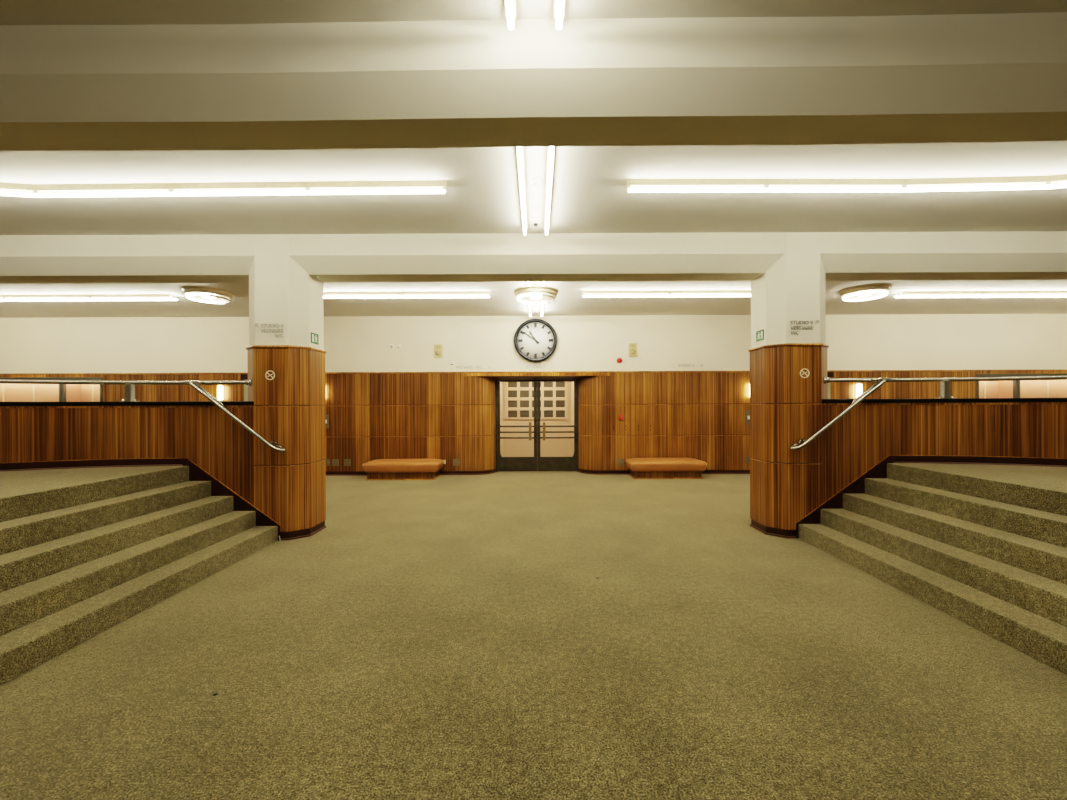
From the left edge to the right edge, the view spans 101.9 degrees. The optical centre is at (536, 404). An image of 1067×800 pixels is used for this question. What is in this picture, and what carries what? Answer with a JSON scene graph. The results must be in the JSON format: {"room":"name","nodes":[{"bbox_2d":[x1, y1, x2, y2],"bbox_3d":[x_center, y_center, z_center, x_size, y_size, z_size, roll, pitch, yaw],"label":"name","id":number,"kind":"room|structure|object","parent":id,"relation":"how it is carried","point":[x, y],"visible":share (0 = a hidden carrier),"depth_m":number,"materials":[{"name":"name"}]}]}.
{"room":"theater foyer","nodes":[
{"label":"theater foyer","id":0,"kind":"room"},
{"bbox_2d":[500,382,502,456],"bbox_3d":[-1.020,0.074,11.225,0.100,2.900,2.550,0,0,0],"label":"wall","id":1,"kind":"structure","parent":0,"point":[501,383],"depth_m":11.99,"materials":[{"name":"paint"}]},
{"bbox_2d":[0,471,1066,799],"bbox_3d":[0.006,1.595,4.650,25.200,0.150,16.100,0,0,0],"label":"floor","id":2,"kind":"structure","parent":0,"point":[446,637],"depth_m":2.42,"materials":[{"name":"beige carpet"}]},
{"bbox_2d":[0,466,277,685],"bbox_3d":[-5.226,1.115,0.750,4.620,0.850,8.279,0,0,0],"label":"carpeted staircase","id":3,"kind":"structure","parent":2,"relation":"on","point":[84,552],"depth_m":3.42,"materials":[{"name":"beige carpet"}]},
{"bbox_2d":[0,401,279,540],"bbox_3d":[-5.307,0.753,4.405,4.872,1.575,0.670,0,0,-19],"label":"wall","id":4,"kind":"structure","parent":2,"relation":"on","point":[198,435],"depth_m":4.86,"materials":[{"name":"brown wood"}]},
{"bbox_2d":[0,379,285,451],"bbox_3d":[-5.236,0.120,4.399,4.932,0.824,0.711,0,0,-16],"label":"handrail","id":5,"kind":"object","parent":4,"relation":"on","point":[129,385],"visible":0.97,"depth_m":4.80,"materials":[{"name":"metal"}]},
{"bbox_2d":[246,234,326,539],"bbox_3d":[-3.004,-0.203,5.230,0.762,3.468,0.692,0,0,0],"label":"column","id":6,"kind":"structure","parent":2,"relation":"on","point":[290,485],"depth_m":4.92,"materials":[{"name":"paint"}]},
{"bbox_2d":[255,323,282,337],"bbox_3d":[-3.031,-0.846,4.912,0.318,0.163,0.008,0,0,0],"label":"sign","id":7,"kind":"object","parent":6,"relation":"attached to","point":[274,325],"depth_m":4.91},
{"bbox_2d":[265,370,274,379],"bbox_3d":[-3.013,-0.337,4.898,0.110,0.110,0.004,0,0,0],"label":"no smoking sign","id":8,"kind":"object","parent":6,"relation":"attached to","point":[266,373],"visible":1,"depth_m":4.90,"materials":[{"name":"beige plastic"}]},
{"bbox_2d":[311,332,318,344],"bbox_3d":[-2.652,-0.795,5.180,0.008,0.124,0.170,0,0,0],"label":"exit sign","id":9,"kind":"object","parent":6,"relation":"attached to","point":[314,337],"visible":1,"depth_m":5.17,"materials":[{"name":"green plastic"}]},
{"bbox_2d":[362,459,443,479],"bbox_3d":[-2.773,1.338,9.090,1.560,0.385,0.640,0,0,0],"label":"upholstered bench","id":10,"kind":"object","parent":2,"relation":"on","point":[378,469],"visible":1,"depth_m":8.82,"materials":[{"name":"brown leather"}]},
{"bbox_2d":[362,459,443,472],"bbox_3d":[-2.773,1.261,9.090,1.560,0.230,0.640,0,0,0],"label":"seat cushion","id":11,"kind":"object","parent":10,"relation":"on","point":[378,465],"depth_m":8.79,"materials":[{"name":"brown leather"}]},
{"bbox_2d":[625,458,706,478],"bbox_3d":[2.695,1.317,9.090,1.560,0.385,0.640,0,0,0],"label":"upholstered bench","id":12,"kind":"object","parent":2,"relation":"on","point":[640,468],"visible":1,"depth_m":8.82,"materials":[{"name":"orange leather"}]},
{"bbox_2d":[625,458,706,471],"bbox_3d":[2.695,1.240,9.090,1.560,0.230,0.640,0,0,0],"label":"seat cushion","id":13,"kind":"object","parent":12,"relation":"on","point":[634,464],"depth_m":8.79,"materials":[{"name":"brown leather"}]},
{"bbox_2d":[748,232,828,537],"bbox_3d":[3.029,-0.226,5.230,0.762,3.468,0.692,0,0,0],"label":"column","id":14,"kind":"structure","parent":2,"relation":"on","point":[786,407],"depth_m":4.92,"materials":[{"name":"paint"}]},
{"bbox_2d":[756,329,763,341],"bbox_3d":[2.673,-0.830,5.180,0.008,0.124,0.170,0,0,0],"label":"exit sign","id":15,"kind":"object","parent":14,"relation":"attached to","point":[759,334],"visible":1,"depth_m":5.16,"materials":[{"name":"green plastic"}]},
{"bbox_2d":[790,320,818,334],"bbox_3d":[3.042,-0.878,4.912,0.324,0.164,0.008,0,0,0],"label":"sign","id":16,"kind":"object","parent":14,"relation":"attached to","point":[805,328],"depth_m":4.91,"materials":[{"name":"metal"}]},
{"bbox_2d":[800,368,809,377],"bbox_3d":[3.034,-0.359,4.898,0.110,0.110,0.004,0,0,0],"label":"no smoking sign","id":17,"kind":"object","parent":14,"relation":"attached to","point":[804,368],"visible":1,"depth_m":4.90,"materials":[{"name":"beige plastic"}]},
{"bbox_2d":[796,398,1066,538],"bbox_3d":[5.340,0.712,4.405,4.872,1.575,0.670,0,0,19],"label":"wall","id":18,"kind":"structure","parent":2,"relation":"on","point":[875,433],"depth_m":4.87,"materials":[{"name":"brown wood"}]},
{"bbox_2d":[790,375,1066,449],"bbox_3d":[5.264,0.080,4.399,4.932,0.824,0.711,0,0,16],"label":"handrail","id":19,"kind":"object","parent":18,"relation":"on","point":[945,383],"visible":0.96,"depth_m":4.80,"materials":[{"name":"metal"}]},
{"bbox_2d":[798,463,1066,674],"bbox_3d":[5.261,1.075,0.750,4.620,0.850,8.279,0,0,0],"label":"carpeted staircase","id":20,"kind":"structure","parent":2,"relation":"on","point":[984,546],"depth_m":3.48,"materials":[{"name":"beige carpet"}]},
{"bbox_3d":[-11.036,1.112,9.480,3.120,0.900,0.060,0,0,0],"label":"trim","id":21,"kind":"structure","parent":2,"relation":"on","visible":0},
{"bbox_2d":[0,377,61,401],"bbox_3d":[-11.385,0.032,9.648,2.030,1.262,0.405,0,0,0],"label":"display case","id":22,"kind":"object","parent":21,"relation":"on","point":[8,392],"visible":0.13,"depth_m":9.83,"materials":[{"name":"beige glass"}]},
{"bbox_2d":[61,377,102,401],"bbox_3d":[-9.920,0.027,9.648,0.880,1.262,0.405,0,0,0],"label":"display case","id":23,"kind":"object","parent":21,"relation":"on","point":[70,392],"visible":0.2,"depth_m":9.72,"materials":[{"name":"beige glass"}]},
{"bbox_3d":[11.109,1.028,9.480,2.990,0.900,0.060,0,0,0],"label":"trim","id":24,"kind":"structure","parent":2,"relation":"on","visible":0},
{"bbox_2d":[976,374,1017,397],"bbox_3d":[10.055,-0.049,9.648,0.890,1.262,0.405,0,0,0],"label":"display case","id":25,"kind":"object","parent":24,"relation":"on","point":[984,389],"visible":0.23,"depth_m":9.72,"materials":[{"name":"beige glass"}]},
{"bbox_2d":[1018,374,1066,397],"bbox_3d":[11.505,-0.055,9.648,1.990,1.262,0.405,0,0,0],"label":"display case","id":26,"kind":"object","parent":24,"relation":"on","point":[1026,388],"visible":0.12,"depth_m":9.83,"materials":[{"name":"beige glass"}]},
{"bbox_2d":[0,0,1066,317],"bbox_3d":[-0.008,-1.995,3.250,25.200,0.090,13.300,0,0,0],"label":"ceiling","id":27,"kind":"structure","parent":0,"point":[590,194],"depth_m":4.06,"materials":[{"name":"paint"}]},
{"bbox_2d":[0,182,35,196],"bbox_3d":[-4.980,-1.875,3.728,1.200,0.112,0.063,0,0,-8],"label":"fluorescent light","id":28,"kind":"object","parent":27,"relation":"attached to","point":[29,190],"visible":0.93,"depth_m":3.77,"materials":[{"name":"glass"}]},
{"bbox_2d":[4,294,90,300],"bbox_3d":[-8.477,-1.862,7.524,1.500,0.112,0.062,0,0,0],"label":"fluorescent light","id":29,"kind":"object","parent":27,"relation":"attached to","point":[6,297],"visible":1,"depth_m":7.50,"materials":[{"name":"glass"}]},
{"bbox_2d":[35,183,171,196],"bbox_3d":[-3.787,-1.880,3.805,1.200,0.112,0.063,0,0,1],"label":"fluorescent light","id":30,"kind":"object","parent":27,"relation":"attached to","point":[118,189],"visible":0.93,"depth_m":3.79,"materials":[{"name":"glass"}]},
{"bbox_2d":[90,294,178,300],"bbox_3d":[-6.977,-1.868,7.524,1.500,0.112,0.062,0,0,0],"label":"fluorescent light","id":31,"kind":"object","parent":27,"relation":"attached to","point":[93,296],"visible":1,"depth_m":7.50,"materials":[{"name":"glass"}]},
{"bbox_2d":[181,286,234,303],"bbox_3d":[-5.587,-1.858,7.380,0.730,0.142,0.730,0,0,0],"label":"ceiling lamp","id":32,"kind":"object","parent":27,"relation":"attached to","point":[211,295],"visible":1,"depth_m":7.24,"materials":[{"name":"glass"}]},
{"bbox_2d":[201,293,215,299],"bbox_3d":[-5.587,-1.859,7.380,0.200,0.080,0.200,0,0,0],"label":"diffuser","id":33,"kind":"object","parent":32,"relation":"attached to","point":[205,297],"depth_m":7.33,"materials":[{"name":"white plastic"}]},
{"bbox_2d":[171,181,307,195],"bbox_3d":[-2.587,-1.884,3.789,1.200,0.112,0.063,0,0,1],"label":"fluorescent light","id":34,"kind":"object","parent":27,"relation":"attached to","point":[213,188],"visible":0.96,"depth_m":3.77,"materials":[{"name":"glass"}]},
{"bbox_2d":[323,291,401,297],"bbox_3d":[-3.047,-1.883,7.414,1.500,0.112,0.062,0,0,0],"label":"fluorescent light","id":35,"kind":"object","parent":27,"relation":"attached to","point":[360,294],"visible":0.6,"depth_m":7.39,"materials":[{"name":"glass"}]},
{"bbox_2d":[308,180,446,194],"bbox_3d":[-1.387,-1.889,3.775,1.200,0.112,0.063,0,0,1],"label":"fluorescent light","id":36,"kind":"object","parent":27,"relation":"attached to","point":[413,186],"visible":1,"depth_m":3.75,"materials":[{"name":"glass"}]},
{"bbox_2d":[402,291,489,297],"bbox_3d":[-1.547,-1.888,7.414,1.500,0.112,0.062,0,0,0],"label":"fluorescent light","id":37,"kind":"object","parent":27,"relation":"attached to","point":[403,292],"visible":1,"depth_m":7.39,"materials":[{"name":"glass"}]},
{"bbox_2d":[505,0,515,29],"bbox_3d":[-0.124,-1.894,1.380,0.050,0.112,1.500,0,0,0],"label":"fluorescent light","id":38,"kind":"object","parent":27,"relation":"attached to","point":[510,5],"visible":1,"depth_m":2.05,"materials":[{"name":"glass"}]},
{"bbox_2d":[516,147,526,234],"bbox_3d":[-0.124,-1.894,3.665,0.050,0.112,2.050,0,0,0],"label":"fluorescent light","id":39,"kind":"object","parent":27,"relation":"attached to","point":[520,152],"visible":0.6,"depth_m":3.67,"materials":[{"name":"glass"}]},
{"bbox_2d":[528,301,531,316],"bbox_3d":[-0.124,-1.894,8.270,0.050,0.112,1.500,0,0,0],"label":"fluorescent light","id":40,"kind":"object","parent":27,"relation":"attached to","point":[530,307],"visible":0.58,"depth_m":8.52,"materials":[{"name":"glass"}]},
{"bbox_2d":[0,12,1066,150],"bbox_3d":[-0.006,-1.765,2.399,25.211,0.470,0.597,0,0,1],"label":"ceiling beam","id":41,"kind":"structure","parent":27,"relation":"attached to","point":[954,78],"depth_m":2.22,"materials":[{"name":"paint"}]},
{"bbox_2d":[0,231,1066,283],"bbox_3d":[-0.007,-1.767,5.225,25.200,0.466,0.614,0,0,0],"label":"ceiling beam","id":42,"kind":"structure","parent":27,"relation":"attached to","point":[1015,255],"depth_m":4.94,"materials":[{"name":"paint"}]},
{"bbox_2d":[513,284,558,303],"bbox_3d":[-0.007,-1.820,7.000,0.730,0.260,0.730,0,0,0],"label":"ceiling lamp","id":43,"kind":"object","parent":27,"relation":"attached to","point":[536,294],"visible":1,"depth_m":6.84,"materials":[{"name":"glass"}]},
{"bbox_2d":[530,292,541,299],"bbox_3d":[-0.007,-1.762,7.000,0.200,0.080,0.200,0,0,0],"label":"diffuser","id":44,"kind":"object","parent":43,"relation":"attached to","point":[532,297],"depth_m":6.94,"materials":[{"name":"white plastic"}]},
{"bbox_2d":[544,146,554,234],"bbox_3d":[0.110,-1.895,3.665,0.050,0.112,2.050,0,0,0],"label":"fluorescent light","id":45,"kind":"object","parent":27,"relation":"attached to","point":[551,149],"visible":0.6,"depth_m":3.67,"materials":[{"name":"plastic"}]},
{"bbox_2d":[554,0,564,29],"bbox_3d":[0.110,-1.895,1.380,0.050,0.112,1.500,0,0,0],"label":"fluorescent light","id":46,"kind":"object","parent":27,"relation":"attached to","point":[559,5],"visible":1,"depth_m":2.06,"materials":[{"name":"plastic"}]},
{"bbox_2d":[582,290,669,296],"bbox_3d":[1.533,-1.900,7.414,1.500,0.112,0.062,0,0,0],"label":"fluorescent light","id":47,"kind":"object","parent":27,"relation":"attached to","point":[623,293],"visible":1,"depth_m":7.39,"materials":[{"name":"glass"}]},
{"bbox_2d":[626,179,766,191],"bbox_3d":[1.388,-1.899,3.761,1.200,0.112,0.063,0,0,0],"label":"fluorescent light","id":48,"kind":"object","parent":27,"relation":"attached to","point":[632,185],"visible":1,"depth_m":3.74,"materials":[{"name":"plastic"}]},
{"bbox_2d":[670,290,750,296],"bbox_3d":[3.033,-1.906,7.414,1.500,0.112,0.062,0,0,0],"label":"fluorescent light","id":49,"kind":"object","parent":27,"relation":"attached to","point":[671,291],"visible":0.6,"depth_m":7.39,"materials":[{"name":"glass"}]},
{"bbox_2d":[766,179,903,191],"bbox_3d":[2.588,-1.904,3.768,1.200,0.112,0.062,0,0,0],"label":"fluorescent light","id":50,"kind":"object","parent":27,"relation":"attached to","point":[773,185],"visible":0.95,"depth_m":3.75,"materials":[{"name":"plastic"}]},
{"bbox_2d":[839,283,891,300],"bbox_3d":[5.593,-1.900,7.380,0.730,0.142,0.730,0,0,0],"label":"ceiling lamp","id":51,"kind":"object","parent":27,"relation":"attached to","point":[855,293],"visible":1,"depth_m":7.26,"materials":[{"name":"glass"}]},
{"bbox_2d":[857,290,871,296],"bbox_3d":[5.593,-1.901,7.380,0.200,0.080,0.200,0,0,0],"label":"diffuser","id":52,"kind":"object","parent":51,"relation":"attached to","point":[862,295],"depth_m":7.34,"materials":[{"name":"white plastic"}]},
{"bbox_2d":[893,291,981,297],"bbox_3d":[6.963,-1.921,7.524,1.500,0.112,0.062,0,0,0],"label":"fluorescent light","id":53,"kind":"object","parent":27,"relation":"attached to","point":[978,293],"visible":1,"depth_m":7.50,"materials":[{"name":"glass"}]},
{"bbox_2d":[903,176,1048,191],"bbox_3d":[3.787,-1.909,3.752,1.200,0.112,0.063,0,0,2],"label":"fluorescent light","id":54,"kind":"object","parent":27,"relation":"attached to","point":[1009,182],"visible":0.93,"depth_m":3.73,"materials":[{"name":"plastic"}]},
{"bbox_2d":[981,290,1066,296],"bbox_3d":[8.463,-1.926,7.524,1.500,0.112,0.062,0,0,0],"label":"fluorescent light","id":55,"kind":"object","parent":27,"relation":"attached to","point":[988,293],"visible":1,"depth_m":7.50,"materials":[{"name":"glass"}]},
{"bbox_2d":[1047,174,1066,188],"bbox_3d":[4.974,-1.913,3.612,1.200,0.112,0.062,0,0,11],"label":"fluorescent light","id":56,"kind":"object","parent":27,"relation":"attached to","point":[1062,178],"visible":0.87,"depth_m":3.70,"materials":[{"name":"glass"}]},
{"bbox_2d":[0,314,1066,373],"bbox_3d":[-0.005,-1.335,9.606,25.200,1.230,0.288,0,0,0],"label":"wall","id":57,"kind":"structure","parent":0,"point":[871,341],"depth_m":9.46,"materials":[{"name":"beige paint"}]},
{"bbox_2d":[0,374,102,377],"bbox_3d":[-11.033,-0.631,9.475,3.140,0.057,0.050,0,0,0],"label":"trim","id":58,"kind":"structure","parent":57,"relation":"attached to","point":[99,375],"depth_m":9.45,"materials":[{"name":"brown wood"}]},
{"bbox_2d":[102,374,237,401],"bbox_3d":[-7.994,0.398,9.480,2.950,2.135,0.060,0,0,0],"label":"wall paneling","id":59,"kind":"structure","parent":57,"relation":"attached to","point":[111,393],"depth_m":9.45,"materials":[{"name":"brown wood"}]},
{"bbox_2d":[217,385,222,400],"bbox_3d":[-6.841,-0.264,9.383,0.100,0.420,0.135,0,0,0],"label":"wall sconce","id":60,"kind":"object","parent":57,"relation":"attached to","point":[219,387],"visible":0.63,"depth_m":9.33,"materials":[{"name":"glass"}]},
{"bbox_2d":[434,344,441,357],"bbox_3d":[-2.143,-1.179,9.442,0.176,0.290,0.040,0,0,0],"label":"wall speaker","id":61,"kind":"object","parent":57,"relation":"attached to","point":[437,347],"visible":1,"depth_m":9.43},
{"bbox_2d":[435,346,440,355],"bbox_3d":[-2.143,-1.183,9.431,0.124,0.222,0.004,0,0,0],"label":"grille","id":62,"kind":"object","parent":61,"relation":"attached to","point":[437,348],"depth_m":9.43,"materials":[{"name":"metal"}]},
{"bbox_2d":[0,370,1066,374],"bbox_3d":[-0.003,-0.716,9.469,25.200,0.028,0.062,0,0,0],"label":"trim","id":63,"kind":"structure","parent":57,"relation":"attached to","point":[827,370],"depth_m":9.44,"materials":[{"name":"brown wood"}]},
{"bbox_2d":[514,319,556,361],"bbox_3d":[-0.020,-1.405,9.419,0.940,0.940,0.085,0,0,0],"label":"wall clock","id":64,"kind":"object","parent":57,"relation":"attached to","point":[535,340],"visible":1,"depth_m":9.43,"materials":[{"name":"black"}]},
{"bbox_2d":[463,372,610,375],"bbox_3d":[0.007,-0.668,9.452,3.220,0.067,0.036,0,0,0],"label":"trim","id":65,"kind":"structure","parent":57,"relation":"attached to","point":[464,374],"depth_m":9.43,"materials":[{"name":"brown wood"}]},
{"bbox_2d":[629,343,636,355],"bbox_3d":[2.102,-1.205,9.442,0.176,0.290,0.040,0,0,0],"label":"wall speaker","id":66,"kind":"object","parent":57,"relation":"attached to","point":[632,346],"visible":1,"depth_m":9.43},
{"bbox_2d":[630,344,635,354],"bbox_3d":[2.102,-1.209,9.431,0.124,0.222,0.004,0,0,0],"label":"grille","id":67,"kind":"object","parent":66,"relation":"attached to","point":[632,346],"depth_m":9.43,"materials":[{"name":"metal"}]},
{"bbox_2d":[856,382,861,397],"bbox_3d":[6.979,-0.297,9.383,0.100,0.420,0.135,0,0,0],"label":"wall sconce","id":68,"kind":"object","parent":57,"relation":"attached to","point":[859,385],"visible":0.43,"depth_m":9.33,"materials":[{"name":"glass"}]},
{"bbox_2d":[836,371,975,398],"bbox_3d":[8.076,0.337,9.480,3.050,2.135,0.060,0,0,0],"label":"wall paneling","id":69,"kind":"structure","parent":57,"relation":"attached to","point":[959,389],"depth_m":9.45,"materials":[{"name":"brown wood"}]},
{"bbox_2d":[976,371,1066,373],"bbox_3d":[11.092,-0.716,9.475,3.010,0.057,0.050,0,0,0],"label":"trim","id":70,"kind":"structure","parent":57,"relation":"attached to","point":[977,372],"depth_m":9.45,"materials":[{"name":"brown wood"}]},
{"bbox_2d":[503,382,570,456],"bbox_3d":[0.010,0.070,12.560,2.120,2.900,0.120,0,0,0],"label":"wall","id":71,"kind":"structure","parent":0,"point":[561,447],"depth_m":12.50,"materials":[{"name":"paint"}]},
{"bbox_2d":[505,382,567,418],"bbox_3d":[-0.001,-0.343,12.480,1.820,1.495,0.040,0,0,0],"label":"window","id":72,"kind":"structure","parent":71,"relation":"in","point":[519,396],"depth_m":12.46,"materials":[{"name":"paint"}]},
{"bbox_2d":[571,382,573,456],"bbox_3d":[1.040,0.066,11.225,0.100,2.900,2.550,0,0,0],"label":"wall","id":73,"kind":"structure","parent":0,"point":[572,383],"depth_m":11.92,"materials":[{"name":"paint"}]},
{"bbox_2d":[579,468,749,474],"bbox_3d":[2.964,1.466,9.487,4.075,0.085,0.406,0,0,6],"label":"baseboard","id":74,"kind":"structure","parent":73,"relation":"attached to","point":[601,472],"depth_m":9.46,"materials":[{"name":"brown wood"}]},
{"bbox_3d":[0.052,0.400,9.690,18.900,2.240,0.120,0,0,0],"label":"wall","id":75,"kind":"structure","parent":0,"visible":0},
{"bbox_2d":[238,374,247,400],"bbox_3d":[-5.748,0.434,9.537,1.540,2.215,0.165,0,0,0],"label":"door","id":76,"kind":"structure","parent":75,"relation":"in","point":[242,389],"depth_m":9.50,"materials":[{"name":"brown wood"}]},
{"bbox_2d":[325,415,328,427],"bbox_3d":[-4.604,0.360,9.440,0.150,0.300,0.020,0,0,0],"label":"card reader","id":77,"kind":"object","parent":75,"relation":"attached to","point":[326,416],"visible":0.56,"depth_m":9.43,"materials":[{"name":"white plastic"}]},
{"bbox_2d":[324,459,329,465],"bbox_3d":[-4.589,1.255,9.444,0.150,0.150,0.011,0,0,0],"label":"plate","id":78,"kind":"object","parent":75,"relation":"attached to","point":[327,460],"visible":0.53,"depth_m":9.44,"materials":[{"name":"metal"}]},
{"bbox_2d":[332,459,338,465],"bbox_3d":[-4.382,1.255,9.444,0.150,0.150,0.011,0,0,0],"label":"plate","id":79,"kind":"object","parent":75,"relation":"attached to","point":[335,462],"visible":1,"depth_m":9.44,"materials":[{"name":"metal"}]},
{"bbox_2d":[344,459,350,465],"bbox_3d":[-4.124,1.255,9.444,0.150,0.150,0.011,0,0,0],"label":"plate","id":80,"kind":"object","parent":75,"relation":"attached to","point":[347,462],"visible":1,"depth_m":9.44,"materials":[{"name":"metal"}]},
{"bbox_2d":[324,373,495,471],"bbox_3d":[-2.939,0.379,9.503,4.071,2.135,0.384,0,0,-5],"label":"wall paneling","id":81,"kind":"structure","parent":75,"relation":"attached to","point":[448,417],"depth_m":9.45,"materials":[{"name":"brown wood"}]},
{"bbox_2d":[326,468,495,475],"bbox_3d":[-2.933,1.489,9.487,4.075,0.085,0.406,0,0,-6],"label":"baseboard","id":82,"kind":"structure","parent":81,"relation":"attached to","point":[341,473],"depth_m":9.46,"materials":[{"name":"brown wood"}]},
{"bbox_2d":[453,459,459,465],"bbox_3d":[-1.746,1.248,9.444,0.150,0.150,0.011,0,0,0],"label":"plate","id":83,"kind":"object","parent":75,"relation":"attached to","point":[456,462],"visible":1,"depth_m":9.44,"materials":[{"name":"metal"}]},
{"bbox_2d":[482,376,588,379],"bbox_3d":[0.008,-0.630,9.705,3.020,0.144,0.470,0,0,0],"label":"trim","id":84,"kind":"structure","parent":75,"relation":"attached to","point":[492,377],"depth_m":9.62,"materials":[{"name":"brown wood"}]},
{"bbox_2d":[617,458,623,464],"bbox_3d":[1.827,1.240,9.444,0.150,0.150,0.011,0,0,0],"label":"plate","id":85,"kind":"object","parent":75,"relation":"attached to","point":[620,461],"visible":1,"depth_m":9.44,"materials":[{"name":"metal"}]},
{"bbox_2d":[578,372,750,469],"bbox_3d":[2.962,0.356,9.503,4.071,2.135,0.384,0,0,5],"label":"wall paneling","id":86,"kind":"structure","parent":75,"relation":"attached to","point":[697,415],"depth_m":9.45,"materials":[{"name":"brown wood"}]},
{"bbox_2d":[745,411,749,423],"bbox_3d":[4.628,0.273,9.440,0.150,0.300,0.020,0,0,0],"label":"card reader","id":87,"kind":"object","parent":75,"relation":"attached to","point":[747,413],"visible":0.56,"depth_m":9.43,"materials":[{"name":"white plastic"}]},
{"bbox_2d":[745,457,749,462],"bbox_3d":[4.631,1.200,9.444,0.150,0.150,0.011,0,0,0],"label":"plate","id":88,"kind":"object","parent":75,"relation":"attached to","point":[747,459],"visible":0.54,"depth_m":9.44,"materials":[{"name":"metal"}]},
{"bbox_2d":[827,372,835,398],"bbox_3d":[5.777,0.391,9.537,1.550,2.215,0.165,0,0,0],"label":"door","id":89,"kind":"structure","parent":75,"relation":"in","point":[831,385],"depth_m":9.48,"materials":[{"name":"brown wood"}]},
{"bbox_3d":[0.006,-0.995,9.955,2.160,0.770,0.030,0,0,0],"label":"wall","id":90,"kind":"structure","parent":0,"visible":0},
{"bbox_2d":[495,380,578,471],"bbox_3d":[0.014,0.455,9.857,2.083,2.130,0.165,0,0,0],"label":"door","id":91,"kind":"structure","parent":90,"relation":"in","point":[536,463],"depth_m":9.87,"materials":[{"name":"brown metal"}]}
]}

